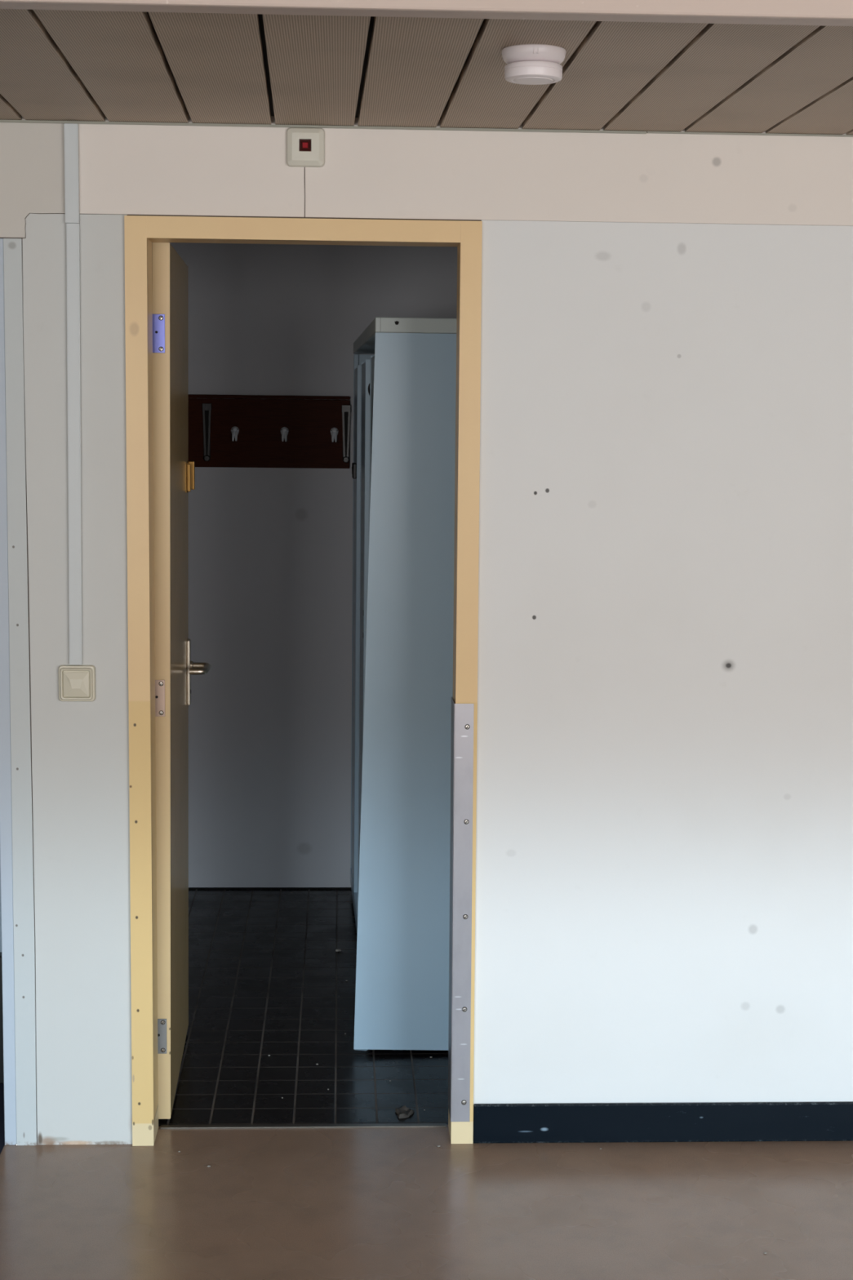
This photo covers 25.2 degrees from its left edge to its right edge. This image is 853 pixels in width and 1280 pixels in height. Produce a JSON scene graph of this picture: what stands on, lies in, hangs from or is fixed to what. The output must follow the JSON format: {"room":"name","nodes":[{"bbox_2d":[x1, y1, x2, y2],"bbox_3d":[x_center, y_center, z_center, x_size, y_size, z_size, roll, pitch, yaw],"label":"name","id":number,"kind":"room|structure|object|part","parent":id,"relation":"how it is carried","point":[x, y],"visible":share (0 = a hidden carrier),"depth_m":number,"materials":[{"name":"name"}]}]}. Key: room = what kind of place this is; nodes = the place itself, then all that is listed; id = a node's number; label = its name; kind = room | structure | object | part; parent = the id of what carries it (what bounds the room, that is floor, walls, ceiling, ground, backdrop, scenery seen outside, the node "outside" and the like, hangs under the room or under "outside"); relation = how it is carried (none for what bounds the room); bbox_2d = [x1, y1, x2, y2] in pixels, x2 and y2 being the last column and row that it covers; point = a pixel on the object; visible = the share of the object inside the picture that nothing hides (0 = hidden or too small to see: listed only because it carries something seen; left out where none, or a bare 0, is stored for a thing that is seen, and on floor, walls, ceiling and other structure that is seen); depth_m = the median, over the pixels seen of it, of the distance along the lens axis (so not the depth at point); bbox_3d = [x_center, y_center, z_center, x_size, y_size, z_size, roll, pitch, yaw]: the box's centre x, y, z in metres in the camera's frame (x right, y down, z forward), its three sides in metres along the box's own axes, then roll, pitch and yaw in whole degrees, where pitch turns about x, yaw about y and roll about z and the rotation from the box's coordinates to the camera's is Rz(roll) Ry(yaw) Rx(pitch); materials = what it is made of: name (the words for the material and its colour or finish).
{"room":"empty room","nodes":[
{"label":"empty room","id":0,"kind":"room"},
{"bbox_2d":[0,865,1,951],"bbox_3d":[-1.851,-0.063,4.784,1.701,2.403,0.029,0,7,-3],"label":"wall","id":1,"kind":"structure","parent":0,"point":[0,865],"depth_m":4.90,"materials":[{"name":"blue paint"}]},
{"bbox_2d":[169,242,457,887],"bbox_3d":[-0.313,-0.291,6.845,1.540,2.400,0.080,0,7,-3],"label":"wall","id":2,"kind":"structure","parent":0,"point":[270,549],"depth_m":6.80,"materials":[{"name":"paint"}]},
{"bbox_2d":[188,394,351,468],"bbox_3d":[-0.606,-0.733,6.711,0.678,0.253,0.054,0,7,-3],"label":"coat rack","id":3,"kind":"object","parent":2,"relation":"attached to","point":[267,431],"visible":0.98,"depth_m":6.72,"materials":[{"name":"red wood"}]},
{"bbox_2d":[188,887,351,889],"bbox_3d":[-0.354,0.903,6.941,1.400,0.006,0.006,0,7,-3],"label":"baseboard","id":4,"kind":"structure","parent":2,"relation":"attached to","point":[189,888],"depth_m":6.93,"materials":[{"name":"black"}]},
{"bbox_2d":[0,114,852,1144],"bbox_3d":[0.914,0.001,4.492,7.200,2.400,0.110,0,7,-3],"label":"wall","id":5,"kind":"structure","parent":0,"point":[664,894],"depth_m":4.40,"materials":[{"name":"white paint"}]},
{"bbox_2d":[0,238,16,1145],"bbox_3d":[-0.969,0.141,4.424,0.028,2.096,0.113,0,7,-3],"label":"trim","id":6,"kind":"structure","parent":5,"relation":"attached to","point":[6,817],"depth_m":4.39,"materials":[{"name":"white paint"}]},
{"bbox_2d":[3,238,36,1145],"bbox_3d":[-0.929,0.148,4.372,0.048,2.096,0.006,0,7,-3],"label":"trim","id":7,"kind":"structure","parent":5,"relation":"attached to","point":[19,642],"depth_m":4.37,"materials":[{"name":"paint"}]},
{"bbox_2d":[63,123,82,664],"bbox_3d":[-0.792,-0.542,4.287,0.032,1.203,0.016,0,7,-3],"label":"cable conduit","id":8,"kind":"object","parent":5,"relation":"attached to","point":[70,131],"visible":1,"depth_m":4.28,"materials":[{"name":"grey plastic"}]},
{"bbox_2d":[57,664,95,701],"bbox_3d":[-0.799,0.100,4.359,0.083,0.083,0.023,0,7,-3],"label":"light switch","id":9,"kind":"object","parent":5,"relation":"attached to","point":[76,682],"visible":1,"depth_m":4.35,"materials":[{"name":"beige plastic"}]},
{"bbox_2d":[151,242,210,1119],"bbox_3d":[-0.625,0.082,4.861,0.110,2.089,0.724,0,7,-3],"label":"door","id":10,"kind":"structure","parent":5,"relation":"in","point":[174,475],"depth_m":4.61,"materials":[{"name":"yellow paint"}]},
{"bbox_3d":[-0.643,0.087,5.168,0.009,0.178,0.038,0,7,-3],"label":"handle plate","id":11,"kind":"part","parent":10,"relation":"part of","materials":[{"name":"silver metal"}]},
{"bbox_3d":[-0.610,0.076,5.109,0.058,0.024,0.140,0,7,-3],"label":"lever","id":12,"kind":"part","parent":10,"relation":"part of","materials":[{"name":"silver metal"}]},
{"bbox_2d":[124,215,482,1146],"bbox_3d":[-0.283,0.119,4.442,0.806,2.148,0.121,0,7,-3],"label":"door frame","id":13,"kind":"structure","parent":5,"relation":"attached to","point":[140,231],"depth_m":4.37,"materials":[{"name":"yellow paint"}]},
{"bbox_3d":[0.081,0.637,4.516,0.050,1.001,0.109,0,7,-3],"label":"kick plate","id":14,"kind":"part","parent":13,"relation":"part of","materials":[{"name":"silver metal"}]},
{"bbox_2d":[286,127,324,167],"bbox_3d":[-0.269,-1.095,4.244,0.084,0.084,0.018,0,7,-3],"label":"lamp","id":15,"kind":"object","parent":5,"relation":"attached to","point":[305,147],"visible":1,"depth_m":4.24,"materials":[{"name":"grey plastic"}]},
{"bbox_2d":[0,120,852,137],"bbox_3d":[0.929,-1.135,4.299,7.200,0.005,0.005,0,7,-3],"label":"trim","id":16,"kind":"structure","parent":5,"relation":"attached to","point":[1,121],"depth_m":4.25,"materials":[{"name":"grey metal"}]},
{"bbox_2d":[473,1102,852,1143],"bbox_3d":[2.306,1.160,4.631,4.394,0.095,0.012,0,7,-3],"label":"baseboard","id":17,"kind":"structure","parent":5,"relation":"attached to","point":[719,1122],"depth_m":4.54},
{"bbox_2d":[0,889,852,1279],"bbox_3d":[0.993,1.459,2.597,7.200,0.050,9.000,0,7,-3],"label":"floor","id":18,"kind":"structure","parent":0,"point":[281,1203],"depth_m":4.31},
{"bbox_2d":[0,951,4,1084],"bbox_3d":[-1.861,0.967,4.870,1.701,0.338,0.040,0,7,-3],"label":"plinth","id":19,"kind":"object","parent":18,"relation":"on","point":[2,1076],"visible":0.02,"depth_m":4.89,"materials":[{"name":"black plastic"}]},
{"bbox_2d":[159,1123,447,1128],"bbox_3d":[-0.297,1.178,4.628,0.695,0.003,0.022,0,7,-3],"label":"threshold","id":20,"kind":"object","parent":18,"relation":"on","point":[383,1125],"depth_m":4.62,"materials":[{"name":"metal"}]},
{"bbox_2d":[350,316,456,1050],"bbox_3d":[0.029,0.039,5.941,0.522,1.965,1.816,0,7,-3],"label":"locker","id":21,"kind":"object","parent":18,"relation":"on","point":[403,466],"visible":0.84,"depth_m":5.05,"materials":[{"name":"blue metal"}]},
{"bbox_3d":[-0.245,-0.045,6.643,0.013,1.782,0.334,0,7,-4],"label":"door","id":22,"kind":"part","parent":21,"relation":"part of","materials":[{"name":"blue metal"}]},
{"bbox_3d":[-0.246,-0.575,6.487,0.014,0.052,0.110,0,7,-4],"label":"door handle","id":23,"kind":"part","parent":21,"relation":"part of","materials":[{"name":"black plastic"}]},
{"bbox_3d":[-0.195,0.039,5.928,0.014,1.782,0.338,0,7,-4],"label":"door","id":24,"kind":"part","parent":21,"relation":"part of","materials":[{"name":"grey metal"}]},
{"bbox_3d":[-0.145,0.124,5.216,0.013,1.782,0.338,0,7,-4],"label":"door","id":25,"kind":"part","parent":21,"relation":"part of","materials":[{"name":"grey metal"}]},
{"bbox_2d":[395,1105,413,1118],"bbox_3d":[-0.053,1.166,4.721,0.048,0.011,0.073,0,7,-3],"label":"scrap","id":26,"kind":"object","parent":18,"relation":"on","point":[403,1112],"visible":1,"depth_m":4.72,"materials":[{"name":"grey"}]},
{"bbox_2d":[0,8,852,134],"bbox_3d":[1.077,-0.776,1.076,7.204,0.040,6.500,0,7,-3],"label":"ceiling","id":27,"kind":"structure","parent":0,"point":[55,64],"depth_m":3.59,"materials":[{"name":"metal"}]},
{"bbox_2d":[0,0,852,26],"bbox_3d":[1.001,-0.905,2.693,7.200,0.083,0.055,0,7,-3],"label":"ceiling beam","id":28,"kind":"structure","parent":27,"relation":"attached to","point":[783,12],"depth_m":2.64,"materials":[{"name":"paint"}]},
{"bbox_2d":[501,44,565,84],"bbox_3d":[0.188,-1.006,3.347,0.113,0.054,0.113,0,7,-3],"label":"smoke detector","id":29,"kind":"object","parent":27,"relation":"attached to","point":[526,64],"visible":1,"depth_m":3.31,"materials":[{"name":"white plastic"}]}
]}

